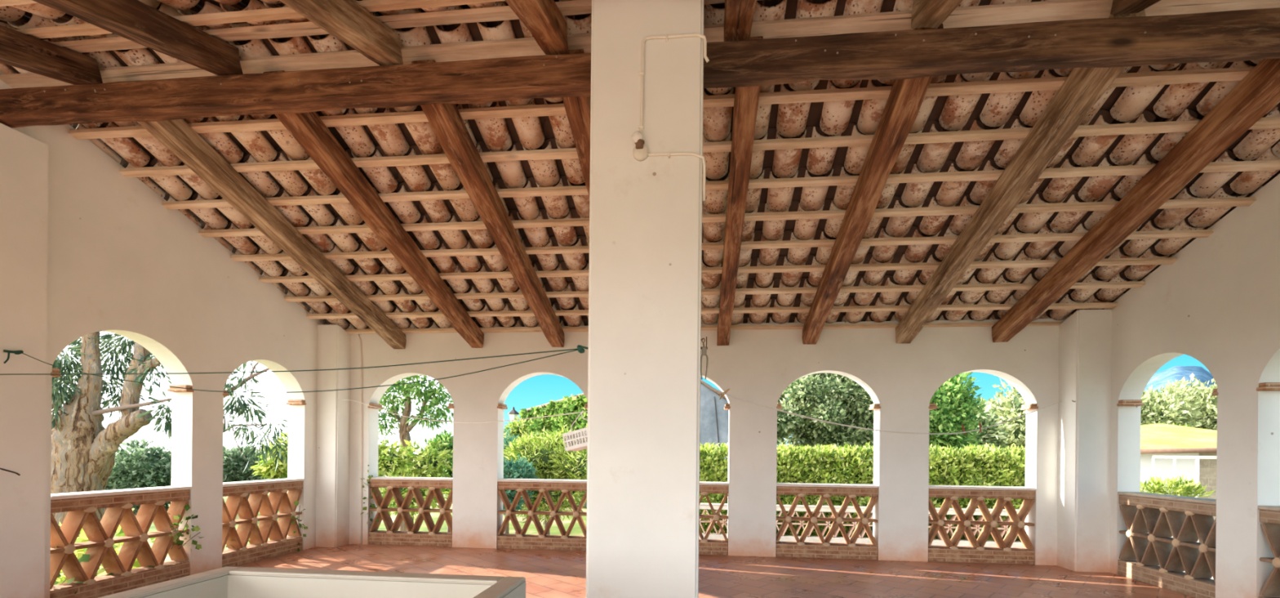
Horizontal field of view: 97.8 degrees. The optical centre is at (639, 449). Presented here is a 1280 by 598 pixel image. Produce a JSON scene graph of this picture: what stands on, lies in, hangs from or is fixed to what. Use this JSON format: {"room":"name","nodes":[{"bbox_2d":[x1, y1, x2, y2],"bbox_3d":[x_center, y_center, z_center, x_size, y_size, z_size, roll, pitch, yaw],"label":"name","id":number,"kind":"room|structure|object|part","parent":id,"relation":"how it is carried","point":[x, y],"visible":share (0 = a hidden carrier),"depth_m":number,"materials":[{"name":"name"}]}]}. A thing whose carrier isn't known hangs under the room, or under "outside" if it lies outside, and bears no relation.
{"room":"covered terrace","nodes":[
{"label":"covered terrace","id":0,"kind":"room"},
{"bbox_2d":[0,70,351,597],"bbox_3d":[-5.138,-0.329,5.640,0.585,5.598,6.264,1,0,6],"label":"wall","id":1,"kind":"structure","parent":0,"point":[86,247],"depth_m":5.72,"materials":[{"name":"white paint"}]},
{"bbox_2d":[0,467,20,475],"bbox_3d":[-5.165,0.153,4.511,0.057,0.110,0.207,1,0,31],"label":"wire hook","id":2,"kind":"object","parent":1,"relation":"attached to","point":[16,473],"visible":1,"depth_m":4.56,"materials":[{"name":"metal"}]},
{"bbox_2d":[3,349,23,363],"bbox_3d":[-5.127,-0.759,4.558,0.081,0.124,0.126,1,0,6],"label":"hook","id":3,"kind":"object","parent":1,"relation":"attached to","point":[15,352],"visible":1,"depth_m":4.54,"materials":[{"name":"green metal"}]},
{"bbox_2d":[22,349,577,392],"bbox_3d":[-2.754,-0.602,4.146,4.788,0.358,0.011,1,0,11],"label":"washing line","id":4,"kind":"object","parent":3,"relation":"attached to","point":[574,349],"visible":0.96,"depth_m":4.05,"materials":[{"name":"green plastic"}]},
{"bbox_2d":[173,531,204,551],"bbox_3d":[-5.115,1.034,6.306,0.224,0.239,0.320,1,0,44],"label":"ivy","id":5,"kind":"object","parent":1,"relation":"attached to","point":[180,541],"visible":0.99,"depth_m":6.27,"materials":[{"name":"green plant"}]},
{"bbox_2d":[291,500,307,551],"bbox_3d":[-4.900,1.090,8.014,0.172,0.737,0.292,1,0,6],"label":"ivy","id":6,"kind":"object","parent":1,"relation":"attached to","point":[300,525],"visible":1,"depth_m":8.00,"materials":[{"name":"green plant"}]},
{"bbox_2d":[340,399,587,422],"bbox_3d":[-2.411,-0.502,6.245,0.151,0.472,5.939,1,0,-44],"label":"washing line","id":7,"kind":"object","parent":1,"relation":"attached to","point":[340,399],"visible":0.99,"depth_m":5.22,"materials":[{"name":"grey fabric"}]},
{"bbox_2d":[562,409,587,450],"bbox_3d":[-0.419,-0.144,4.118,0.262,0.302,0.160,1,0,26],"label":"basket","id":8,"kind":"object","parent":7,"relation":"hanging from","point":[584,434],"visible":0.67,"depth_m":4.08,"materials":[{"name":"white plastic"}]},
{"bbox_3d":[-0.432,-0.209,4.125,0.190,0.172,0.008,1,0,26],"label":"handle","id":9,"kind":"part","parent":8,"relation":"part of","materials":[{"name":"white plastic"}]},
{"bbox_2d":[59,453,1017,577],"bbox_3d":[6.665,2.615,59.626,320.000,0.001,320.000,1,0,6],"label":"ground","id":10,"kind":"structure","parent":0,"point":[576,530],"depth_m":18.44,"materials":[{"name":"green plant"}]},
{"bbox_2d":[53,527,152,593],"bbox_3d":[-5.504,1.245,5.239,0.570,1.065,1.480,1,0,6],"label":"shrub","id":11,"kind":"object","parent":10,"relation":"on","point":[85,557],"visible":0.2,"depth_m":5.41,"materials":[{"name":"green plant"}]},
{"bbox_2d":[56,507,155,583],"bbox_3d":[-6.376,1.508,6.109,1.442,1.899,2.580,1,0,6],"label":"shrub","id":12,"kind":"object","parent":10,"relation":"on","point":[78,553],"visible":0.06,"depth_m":6.10,"materials":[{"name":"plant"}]},
{"bbox_2d":[105,438,171,513],"bbox_3d":[-18.880,1.095,21.204,4.376,3.110,2.922,1,0,-3],"label":"bush","id":13,"kind":"object","parent":10,"relation":"on","point":[148,468],"visible":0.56,"depth_m":20.51,"materials":[{"name":"green plant"}]},
{"bbox_2d":[50,330,288,536],"bbox_3d":[-9.554,-0.258,10.950,4.839,4.870,2.588,1,0,-10],"label":"eucalyptus","id":14,"kind":"object","parent":10,"relation":"on","point":[83,451],"visible":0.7,"depth_m":10.37,"materials":[{"name":"green plant"}]},
{"bbox_2d":[222,444,279,498],"bbox_3d":[-17.105,1.047,23.982,3.932,2.613,2.454,1,0,6],"label":"bush","id":15,"kind":"object","parent":10,"relation":"on","point":[233,466],"visible":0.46,"depth_m":23.41,"materials":[{"name":"green plant"}]},
{"bbox_2d":[248,431,288,512],"bbox_3d":[-8.702,0.945,13.521,1.517,2.982,1.110,1,0,6],"label":"shrub","id":16,"kind":"object","parent":10,"relation":"on","point":[268,469],"visible":0.4,"depth_m":13.33,"materials":[{"name":"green plant"}]},
{"bbox_2d":[377,433,453,520],"bbox_3d":[-5.696,0.953,13.293,2.663,3.023,1.965,1,0,6],"label":"shrub","id":17,"kind":"object","parent":10,"relation":"on","point":[392,463],"visible":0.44,"depth_m":13.07,"materials":[{"name":"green plant"}]},
{"bbox_2d":[378,374,453,530],"bbox_3d":[-6.140,-0.269,14.245,3.518,5.459,2.062,1,0,6],"label":"tree","id":18,"kind":"object","parent":10,"relation":"on","point":[405,428],"visible":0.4,"depth_m":14.14,"materials":[{"name":"green plant"}]},
{"bbox_2d":[422,428,453,531],"bbox_3d":[-4.995,0.950,15.114,1.977,3.042,1.817,1,0,6],"label":"bush","id":19,"kind":"object","parent":10,"relation":"on","point":[446,437],"visible":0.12,"depth_m":14.78,"materials":[{"name":"green plant"}]},
{"bbox_2d":[503,428,519,533],"bbox_3d":[-3.717,0.916,16.046,0.990,3.135,1.309,1,0,6],"label":"cypress","id":20,"kind":"object","parent":10,"relation":"on","point":[511,437],"visible":0.07,"depth_m":15.96,"materials":[{"name":"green plant"}]},
{"bbox_2d":[507,406,519,421],"bbox_3d":[-4.582,0.461,20.136,0.440,4.030,0.381,1,0,6],"label":"street lantern","id":21,"kind":"object","parent":10,"relation":"on","point":[513,413],"visible":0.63,"depth_m":20.03,"materials":[{"name":"glass"}]},
{"bbox_3d":[-4.566,-1.164,20.136,0.340,0.260,0.294,1,0,6],"label":"lantern glass","id":22,"kind":"part","parent":21,"relation":"part of","materials":[{"name":"white glass"}]},
{"bbox_2d":[503,414,530,444],"bbox_3d":[-4.455,0.617,19.626,1.271,3.720,1.294,1,0,-34],"label":"bush","id":23,"kind":"object","parent":10,"relation":"on","point":[514,428],"visible":0.18,"depth_m":19.41,"materials":[{"name":"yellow plant"}]},
{"bbox_2d":[526,378,728,506],"bbox_3d":[-0.863,-0.268,23.927,12.124,5.559,3.976,1,0,24],"label":"building","id":24,"kind":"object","parent":10,"relation":"on","point":[714,419],"visible":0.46,"depth_m":20.83,"materials":[{"name":"tile"}]},
{"bbox_2d":[518,393,587,507],"bbox_3d":[-2.467,-0.163,24.338,9.824,5.659,1.093,1,0,44],"label":"ivy","id":25,"kind":"object","parent":24,"relation":"attached to","point":[536,425],"visible":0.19,"depth_m":25.31,"materials":[{"name":"green plant"}]},
{"bbox_2d":[777,372,874,448],"bbox_3d":[7.900,-0.657,23.436,6.174,6.508,6.989,1,0,44],"label":"leafy tree","id":26,"kind":"object","parent":10,"relation":"on","point":[829,397],"visible":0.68,"depth_m":22.16,"materials":[{"name":"green plant"}]},
{"bbox_2d":[698,440,1025,541],"bbox_3d":[6.372,1.203,16.480,10.516,3.056,2.135,1,0,6],"label":"hedge","id":27,"kind":"object","parent":10,"relation":"on","point":[992,465],"visible":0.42,"depth_m":15.86,"materials":[{"name":"green plant"}]},
{"bbox_2d":[928,371,986,449],"bbox_3d":[12.021,-0.489,22.821,3.748,6.253,3.315,1,0,-27],"label":"leafy tree","id":28,"kind":"object","parent":10,"relation":"on","point":[957,407],"visible":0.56,"depth_m":21.97,"materials":[{"name":"green plant"}]},
{"bbox_2d":[960,403,1009,460],"bbox_3d":[20.352,-0.093,34.028,3.732,5.623,3.404,1,0,42],"label":"shrub","id":29,"kind":"object","parent":10,"relation":"on","point":[995,433],"visible":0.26,"depth_m":32.88,"materials":[{"name":"green plant"}]},
{"bbox_2d":[977,391,1013,448],"bbox_3d":[24.371,-0.752,37.535,5.838,7.020,5.201,1,0,6],"label":"shrub","id":30,"kind":"object","parent":10,"relation":"on","point":[989,401],"visible":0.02,"depth_m":36.50,"materials":[{"name":"green plant"}]},
{"bbox_2d":[986,378,1026,448],"bbox_3d":[24.979,-1.343,35.409,5.612,8.212,5.476,1,0,-32],"label":"shrub","id":31,"kind":"object","parent":10,"relation":"on","point":[1015,428],"visible":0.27,"depth_m":34.86,"materials":[{"name":"green plant"}]},
{"bbox_2d":[1140,384,1203,426],"bbox_3d":[23.088,-0.142,25.638,4.065,5.776,3.978,1,0,6],"label":"tree","id":32,"kind":"object","parent":10,"relation":"on","point":[1155,409],"visible":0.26,"depth_m":24.57,"materials":[{"name":"green plant"}]},
{"bbox_2d":[1162,422,1189,426],"bbox_3d":[18.177,0.852,19.556,2.569,3.690,1.613,1,0,6],"label":"bush","id":33,"kind":"object","parent":10,"relation":"on","point":[1163,422],"visible":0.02,"depth_m":19.34,"materials":[{"name":"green plant"}]},
{"bbox_2d":[1140,422,1217,551],"bbox_3d":[14.453,0.880,15.811,4.391,3.562,5.350,1,0,6],"label":"house","id":34,"kind":"structure","parent":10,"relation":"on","point":[1157,438],"depth_m":13.67,"materials":[{"name":"paint"}]},
{"bbox_2d":[1143,373,1217,422],"bbox_3d":[26.303,-0.479,27.376,4.576,6.511,4.283,1,0,6],"label":"tree","id":35,"kind":"object","parent":10,"relation":"on","point":[1183,384],"visible":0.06,"depth_m":26.69,"materials":[{"name":"green plant"}]},
{"bbox_2d":[1186,377,1217,430],"bbox_3d":[27.227,-0.475,26.165,4.616,6.522,4.209,1,0,6],"label":"tree","id":36,"kind":"object","parent":10,"relation":"on","point":[1209,414],"visible":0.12,"depth_m":25.50,"materials":[{"name":"green plant"}]},
{"bbox_2d":[0,0,1279,328],"bbox_3d":[0.179,-2.156,3.012,11.794,2.260,11.476,1,0,6],"label":"ceiling","id":37,"kind":"structure","parent":0,"point":[1184,101],"depth_m":5.44,"materials":[{"name":"tile"}]},
{"bbox_2d":[306,302,1117,319],"bbox_3d":[0.572,-1.894,7.626,11.141,0.089,0.091,1,0,6],"label":"batten","id":38,"kind":"object","parent":37,"relation":"attached to","point":[1098,304],"visible":0.62,"depth_m":7.47,"materials":[{"name":"brown wood"}]},
{"bbox_2d":[284,280,1145,302],"bbox_3d":[0.524,-2.028,7.188,11.141,0.089,0.090,1,0,6],"label":"batten","id":39,"kind":"object","parent":37,"relation":"attached to","point":[1138,284],"visible":0.67,"depth_m":7.03,"materials":[{"name":"brown wood"}]},
{"bbox_2d":[230,229,1213,261],"bbox_3d":[0.429,-2.295,6.312,11.141,0.089,0.092,1,0,6],"label":"batten","id":40,"kind":"object","parent":37,"relation":"attached to","point":[1193,233],"visible":0.71,"depth_m":6.16,"materials":[{"name":"brown wood"}]},
{"bbox_2d":[198,196,1256,237],"bbox_3d":[0.381,-2.427,5.875,11.141,0.091,0.091,1,0,6],"label":"batten","id":41,"kind":"object","parent":37,"relation":"attached to","point":[1247,201],"visible":0.68,"depth_m":5.72,"materials":[{"name":"brown wood"}]},
{"bbox_2d":[348,318,1066,564],"bbox_3d":[0.617,0.351,8.217,11.460,4.350,0.278,1,0,6],"label":"wall","id":42,"kind":"structure","parent":0,"point":[901,380],"depth_m":7.96,"materials":[{"name":"white paint"}]},
{"bbox_2d":[137,119,406,348],"bbox_3d":[-3.903,-2.271,6.543,0.192,1.450,4.158,1,0,6],"label":"rafter","id":43,"kind":"object","parent":42,"relation":"on","point":[177,135],"visible":0.94,"depth_m":5.84,"materials":[{"name":"brown wood"}]},
{"bbox_2d":[357,333,362,543],"bbox_3d":[-4.345,-0.191,8.641,0.119,3.288,0.021,1,0,6],"label":"drainpipe","id":44,"kind":"object","parent":42,"relation":"attached to","point":[357,334],"visible":0.85,"depth_m":8.63,"materials":[{"name":"metal"}]},
{"bbox_2d":[262,70,484,347],"bbox_3d":[-2.671,-2.261,6.405,0.192,1.446,4.159,1,0,6],"label":"rafter","id":45,"kind":"object","parent":42,"relation":"on","point":[308,129],"visible":0.92,"depth_m":5.69,"materials":[{"name":"brown wood"}]},
{"bbox_2d":[411,59,564,346],"bbox_3d":[-1.438,-2.248,6.267,0.196,1.448,4.158,1,0,6],"label":"rafter","id":46,"kind":"object","parent":42,"relation":"on","point":[446,121],"visible":0.93,"depth_m":5.50,"materials":[{"name":"red wood"}]},
{"bbox_2d":[562,48,591,195],"bbox_3d":[-0.296,-2.236,6.138,0.194,1.451,4.159,1,0,6],"label":"rafter","id":47,"kind":"object","parent":42,"relation":"on","point":[577,108],"visible":0.13,"depth_m":4.51,"materials":[{"name":"red wood"}]},
{"bbox_2d":[119,116,1279,177],"bbox_3d":[0.285,-2.695,5.000,11.141,0.089,0.090,1,0,6],"label":"batten","id":48,"kind":"object","parent":47,"relation":"on","point":[1268,122],"visible":0.6,"depth_m":4.88,"materials":[{"name":"brown wood"}]},
{"bbox_2d":[344,320,1063,333],"bbox_3d":[0.620,-1.761,8.063,11.140,0.089,0.091,1,0,6],"label":"batten","id":49,"kind":"object","parent":42,"relation":"on","point":[753,326],"visible":0.59,"depth_m":7.93,"materials":[{"name":"brown wood"}]},
{"bbox_2d":[716,35,763,345],"bbox_3d":[0.990,-2.223,5.994,0.175,1.451,4.160,1,0,6],"label":"rafter","id":50,"kind":"object","parent":42,"relation":"attached to","point":[746,98],"visible":0.94,"depth_m":5.17,"materials":[{"name":"red wood"}]},
{"bbox_2d":[802,23,943,344],"bbox_3d":[2.189,-2.213,5.860,0.196,1.446,4.158,1,0,6],"label":"rafter","id":51,"kind":"object","parent":42,"relation":"attached to","point":[906,96],"visible":0.95,"depth_m":5.08,"materials":[{"name":"red wood"}]},
{"bbox_2d":[0,0,1279,88],"bbox_3d":[0.183,-2.987,4.059,11.140,0.080,0.143,1,0,6],"label":"batten","id":52,"kind":"object","parent":51,"relation":"on","point":[1059,10],"visible":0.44,"depth_m":3.97,"materials":[{"name":"brown wood"}]},
{"bbox_2d":[895,9,1146,342],"bbox_3d":[3.446,-2.200,5.718,0.200,1.449,4.159,1,0,6],"label":"rafter","id":53,"kind":"object","parent":42,"relation":"on","point":[1083,87],"visible":0.94,"depth_m":4.93,"materials":[{"name":"brown wood"}]},
{"bbox_2d":[258,257,1177,283],"bbox_3d":[0.477,-2.161,6.751,11.141,0.088,0.091,1,0,6],"label":"batten","id":54,"kind":"object","parent":53,"relation":"on","point":[1153,260],"visible":0.63,"depth_m":6.59,"materials":[{"name":"brown wood"}]},
{"bbox_2d":[161,159,1279,209],"bbox_3d":[0.333,-2.561,5.437,11.141,0.089,0.091,1,0,6],"label":"batten","id":55,"kind":"object","parent":53,"relation":"on","point":[1260,165],"visible":0.67,"depth_m":5.30,"materials":[{"name":"brown wood"}]},
{"bbox_2d":[991,58,1279,342],"bbox_3d":[4.704,-2.187,5.577,0.209,1.450,4.159,1,0,6],"label":"rafter","id":56,"kind":"object","parent":42,"relation":"attached to","point":[1258,92],"visible":1,"depth_m":4.93,"materials":[{"name":"red wood"}]},
{"bbox_2d":[68,66,1254,139],"bbox_3d":[0.237,-2.827,4.562,11.141,0.090,0.091,1,0,6],"label":"batten","id":57,"kind":"object","parent":56,"relation":"on","point":[1177,77],"visible":0.7,"depth_m":4.45,"materials":[{"name":"brown wood"}]},
{"bbox_2d":[234,543,1195,597],"bbox_3d":[-0.014,1.625,2.704,11.460,0.250,11.374,1,0,6],"label":"floor","id":58,"kind":"structure","parent":0,"point":[548,573],"depth_m":6.84,"materials":[{"name":"tile"}]},
{"bbox_2d":[49,485,191,597],"bbox_3d":[-5.307,0.928,5.676,0.265,1.040,1.376,1,0,6],"label":"balustrade","id":59,"kind":"object","parent":58,"relation":"on","point":[81,506],"visible":0.93,"depth_m":5.59,"materials":[{"name":"brick"}]},
{"bbox_2d":[167,503,199,548],"bbox_3d":[-5.082,0.846,6.201,0.295,0.485,0.401,1,0,-44],"label":"ivy","id":60,"kind":"object","parent":59,"relation":"attached to","point":[187,506],"visible":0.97,"depth_m":6.22,"materials":[{"name":"green plant"}]},
{"bbox_3d":[-5.104,0.912,6.196,0.011,0.353,0.172,1,0,31],"label":"stem","id":61,"kind":"part","parent":60,"relation":"part of","materials":[{"name":"green plant"}]},
{"bbox_2d":[222,477,303,566],"bbox_3d":[-5.106,0.930,7.462,0.265,1.040,1.381,1,0,6],"label":"balustrade","id":62,"kind":"object","parent":58,"relation":"on","point":[237,502],"visible":0.96,"depth_m":7.40,"materials":[{"name":"brick"}]},
{"bbox_2d":[97,565,525,597],"bbox_3d":[-1.411,1.036,1.792,1.545,0.900,1.850,1,0,6],"label":"parapet","id":63,"kind":"object","parent":58,"relation":"on","point":[227,581],"visible":1,"depth_m":2.61,"materials":[{"name":"beige paint"}]},
{"bbox_2d":[368,475,453,546],"bbox_3d":[-3.515,0.946,8.687,1.361,1.040,0.265,1,0,6],"label":"balustrade","id":64,"kind":"object","parent":58,"relation":"on","point":[412,536],"visible":0.95,"depth_m":8.60,"materials":[{"name":"brick"}]},
{"bbox_2d":[360,464,379,524],"bbox_3d":[-4.173,0.689,8.612,0.269,0.937,0.233,1,0,33],"label":"ivy","id":65,"kind":"object","parent":64,"relation":"attached to","point":[371,505],"visible":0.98,"depth_m":8.62,"materials":[{"name":"green plant"}]},
{"bbox_2d":[497,478,586,550],"bbox_3d":[-1.456,0.966,8.456,1.376,1.040,0.265,1,0,6],"label":"balustrade","id":66,"kind":"object","parent":58,"relation":"on","point":[565,541],"visible":0.95,"depth_m":8.36,"materials":[{"name":"brick"}]},
{"bbox_2d":[586,0,703,597],"bbox_3d":[0.059,-0.717,3.758,0.694,4.436,0.680,1,0,6],"label":"pillar","id":67,"kind":"structure","parent":58,"relation":"on","point":[646,215],"depth_m":3.42,"materials":[{"name":"white paint"}]},
{"bbox_2d":[0,53,591,128],"bbox_3d":[-2.607,-2.720,4.249,5.460,0.231,0.161,1,0,6],"label":"ridge beam","id":68,"kind":"structure","parent":67,"relation":"on","point":[567,75],"depth_m":4.19,"materials":[{"name":"brown wood"}]},
{"bbox_2d":[0,25,102,84],"bbox_3d":[-4.729,-1.980,1.259,0.191,2.199,6.443,1,0,6],"label":"rafter","id":69,"kind":"object","parent":68,"relation":"on","point":[19,50],"visible":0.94,"depth_m":4.08,"materials":[{"name":"brown wood"}]},
{"bbox_2d":[31,0,243,75],"bbox_3d":[-3.517,-1.970,1.122,0.188,2.197,6.442,1,0,6],"label":"rafter","id":70,"kind":"object","parent":68,"relation":"on","point":[134,20],"visible":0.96,"depth_m":3.65,"materials":[{"name":"brown wood"}]},
{"bbox_2d":[278,0,403,65],"bbox_3d":[-2.221,-1.958,0.977,0.188,2.195,6.442,1,0,6],"label":"rafter","id":71,"kind":"object","parent":68,"relation":"on","point":[347,20],"visible":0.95,"depth_m":3.63,"materials":[{"name":"brown wood"}]},
{"bbox_2d":[504,0,568,54],"bbox_3d":[-0.970,-1.945,0.837,0.189,2.197,6.443,1,0,6],"label":"rafter","id":72,"kind":"object","parent":68,"relation":"on","point":[544,20],"visible":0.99,"depth_m":3.61,"materials":[{"name":"red wood"}]},
{"bbox_2d":[0,0,38,6],"bbox_3d":[0.071,-2.804,3.080,11.140,0.069,0.098,1,0,6],"label":"batten","id":73,"kind":"object","parent":72,"relation":"on","point":[2,2],"visible":0.67,"depth_m":3.53,"materials":[{"name":"brown wood"}]},
{"bbox_2d":[15,0,504,39],"bbox_3d":[0.121,-2.942,3.517,11.140,0.069,0.098,1,0,6],"label":"batten","id":74,"kind":"object","parent":72,"relation":"on","point":[371,6],"visible":0.62,"depth_m":3.80,"materials":[{"name":"brown wood"}]},
{"bbox_2d":[50,0,759,53],"bbox_3d":[0.149,-3.018,3.755,11.140,0.083,0.139,1,0,6],"label":"batten","id":75,"kind":"object","parent":72,"relation":"on","point":[579,6],"visible":0.44,"depth_m":3.97,"materials":[{"name":"brown wood"}]},
{"bbox_2d":[577,344,588,353],"bbox_3d":[-0.357,-0.665,3.684,0.117,0.056,0.042,1,0,6],"label":"pulley","id":76,"kind":"object","parent":67,"relation":"attached to","point":[580,348],"visible":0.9,"depth_m":3.68,"materials":[{"name":"green plastic"}]},
{"bbox_2d":[0,348,577,374],"bbox_3d":[-2.796,-0.623,4.013,4.837,0.147,0.007,1,0,8],"label":"washing line","id":77,"kind":"object","parent":76,"relation":"hanging from","point":[569,348],"visible":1,"depth_m":3.97,"materials":[{"name":"green plastic"}]},
{"bbox_2d":[631,32,709,201],"bbox_3d":[0.186,-2.022,3.383,0.464,1.000,0.079,1,0,1],"label":"cable","id":78,"kind":"object","parent":67,"relation":"attached to","point":[640,152],"visible":1,"depth_m":3.39,"materials":[{"name":"white plastic"}]},
{"bbox_3d":[-0.015,-1.892,3.380,0.066,0.067,0.066,1,0,6],"label":"bulb","id":79,"kind":"part","parent":78,"relation":"part of","materials":[{"name":"clear glass"}]},
{"bbox_2d":[635,138,644,149],"bbox_3d":[-0.003,-1.850,3.389,0.060,0.050,0.059,1,0,6],"label":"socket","id":80,"kind":"object","parent":78,"relation":"attached to","point":[639,143],"depth_m":3.37,"materials":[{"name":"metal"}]},
{"bbox_2d":[700,336,707,379],"bbox_3d":[0.424,-0.609,3.696,0.054,0.283,0.020,1,0,6],"label":"line tensioner","id":81,"kind":"object","parent":67,"relation":"attached to","point":[704,348],"visible":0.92,"depth_m":3.69,"materials":[{"name":"metal"}]},
{"bbox_2d":[700,380,1061,434],"bbox_3d":[2.921,-0.404,5.493,6.086,0.507,0.013,1,0,-34],"label":"washing line","id":82,"kind":"object","parent":67,"relation":"attached to","point":[702,382],"visible":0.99,"depth_m":4.73,"materials":[{"name":"grey fabric"}]},
{"bbox_2d":[718,388,729,399],"bbox_3d":[0.590,-0.392,3.903,0.092,0.080,0.018,1,0,-31],"label":"peg","id":83,"kind":"object","parent":82,"relation":"attached to","point":[727,389],"visible":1,"depth_m":3.89,"materials":[{"name":"wood"}]},
{"bbox_2d":[703,8,1279,88],"bbox_3d":[2.876,-2.612,3.604,5.576,0.230,0.162,1,0,6],"label":"ridge beam","id":84,"kind":"structure","parent":67,"relation":"on","point":[1233,36],"depth_m":3.61,"materials":[{"name":"brown wood"}]},
{"bbox_2d":[724,0,756,41],"bbox_3d":[0.302,-1.933,0.695,0.191,2.195,6.444,1,0,6],"label":"rafter","id":85,"kind":"object","parent":84,"relation":"on","point":[739,14],"visible":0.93,"depth_m":3.56,"materials":[{"name":"red wood"}]},
{"bbox_2d":[911,0,962,28],"bbox_3d":[1.540,-1.923,0.555,0.192,2.193,6.444,1,0,6],"label":"rafter","id":86,"kind":"object","parent":84,"relation":"on","point":[925,13],"visible":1,"depth_m":3.57,"materials":[{"name":"brown wood"}]},
{"bbox_2d":[1110,0,1160,14],"bbox_3d":[2.773,-1.913,0.416,0.191,2.189,6.442,1,0,6],"label":"rafter","id":87,"kind":"object","parent":84,"relation":"on","point":[1118,6],"visible":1,"depth_m":3.53,"materials":[{"name":"brown wood"}]},
{"bbox_2d":[698,481,728,555],"bbox_3d":[0.600,0.986,8.225,1.374,1.040,0.265,1,0,6],"label":"balustrade","id":88,"kind":"object","parent":58,"relation":"on","point":[706,546],"visible":0.38,"depth_m":8.06,"materials":[{"name":"brick"}]},
{"bbox_2d":[775,482,878,559],"bbox_3d":[2.648,1.006,7.995,1.396,1.040,0.265,1,0,6],"label":"balustrade","id":89,"kind":"object","parent":58,"relation":"on","point":[799,548],"visible":0.97,"depth_m":7.90,"materials":[{"name":"brick"}]},
{"bbox_2d":[928,484,1035,564],"bbox_3d":[4.688,1.026,7.766,1.381,1.040,0.265,1,0,6],"label":"balustrade","id":90,"kind":"object","parent":58,"relation":"on","point":[951,551],"visible":0.98,"depth_m":7.68,"materials":[{"name":"brick"}]},
{"bbox_2d":[1117,491,1216,597],"bbox_3d":[6.029,1.039,6.309,0.265,1.040,1.351,1,0,6],"label":"balustrade","id":91,"kind":"object","parent":58,"relation":"on","point":[1151,519],"visible":0.94,"depth_m":6.25,"materials":[{"name":"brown brick"}]},
{"bbox_2d":[1257,505,1279,597],"bbox_3d":[5.831,1.037,4.545,0.265,1.040,1.351,1,0,6],"label":"balustrade","id":92,"kind":"object","parent":58,"relation":"on","point":[1268,513],"visible":1,"depth_m":5.14,"materials":[{"name":"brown brick"}]},
{"bbox_2d":[1057,173,1279,597],"bbox_3d":[5.716,-0.223,5.202,0.665,5.598,4.714,1,0,6],"label":"wall","id":93,"kind":"structure","parent":0,"point":[1217,305],"depth_m":5.86,"materials":[{"name":"white paint"}]},
{"bbox_3d":[4.316,2.612,11.786,16.000,0.100,7.606,1,0,6],"label":"path","id":94,"kind":"object","parent":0,"visible":0},
{"bbox_2d":[502,453,537,533],"bbox_3d":[-3.162,1.286,13.651,1.337,2.406,1.223,1,0,6],"label":"bush","id":95,"kind":"object","parent":94,"relation":"on","point":[520,468],"visible":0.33,"depth_m":13.40,"materials":[{"name":"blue plant"}]},
{"bbox_2d":[503,424,586,534],"bbox_3d":[-2.291,0.874,14.805,3.342,3.247,2.426,1,0,16],"label":"juniper shrub","id":96,"kind":"object","parent":94,"relation":"on","point":[548,455],"visible":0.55,"depth_m":14.40,"materials":[{"name":"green plant"}]},
{"bbox_2d":[698,502,1024,547],"bbox_3d":[4.975,2.049,15.366,12.596,1.040,0.265,1,0,6],"label":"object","id":97,"kind":"object","parent":94,"relation":"on","point":[1003,528],"visible":0.23,"depth_m":15.21,"materials":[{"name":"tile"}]},
{"bbox_2d":[1140,474,1214,497],"bbox_3d":[10.524,1.541,11.081,1.527,2.164,0.842,1,0,6],"label":"hedge","id":98,"kind":"object","parent":94,"relation":"on","point":[1187,487],"visible":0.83,"depth_m":10.96,"materials":[{"name":"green plant"}]},
{"bbox_2d":[1151,455,1216,542],"bbox_3d":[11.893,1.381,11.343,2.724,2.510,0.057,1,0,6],"label":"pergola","id":99,"kind":"object","parent":94,"relation":"on","point":[1197,457],"visible":0.33,"depth_m":11.41,"materials":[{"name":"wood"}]},
{"bbox_3d":[10.558,1.382,11.493,0.038,2.482,0.038,1,0,6],"label":"post","id":100,"kind":"part","parent":99,"relation":"part of","materials":[{"name":"paint"}]},
{"bbox_3d":[10.955,1.386,11.448,0.038,2.482,0.038,1,0,6],"label":"post","id":101,"kind":"part","parent":99,"relation":"part of","materials":[{"name":"paint"}]},
{"bbox_3d":[11.914,0.154,11.342,2.705,0.056,0.056,1,0,6],"label":"rail","id":102,"kind":"part","parent":99,"relation":"part of","materials":[{"name":"paint"}]},
{"bbox_3d":[11.375,1.390,11.401,0.057,2.482,0.057,1,0,6],"label":"post","id":103,"kind":"part","parent":99,"relation":"part of","materials":[{"name":"paint"}]},
{"label":"outside","id":104,"kind":"structure","parent":0,"visible":0},
{"bbox_2d":[841,365,1216,458],"bbox_3d":[423.136,-38.790,404.887,618.723,94.827,341.000,1,0,6],"label":"mountains","id":105,"kind":"structure","parent":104,"point":[1159,379],"depth_m":477.90,"materials":[{"name":"white"}]}
]}

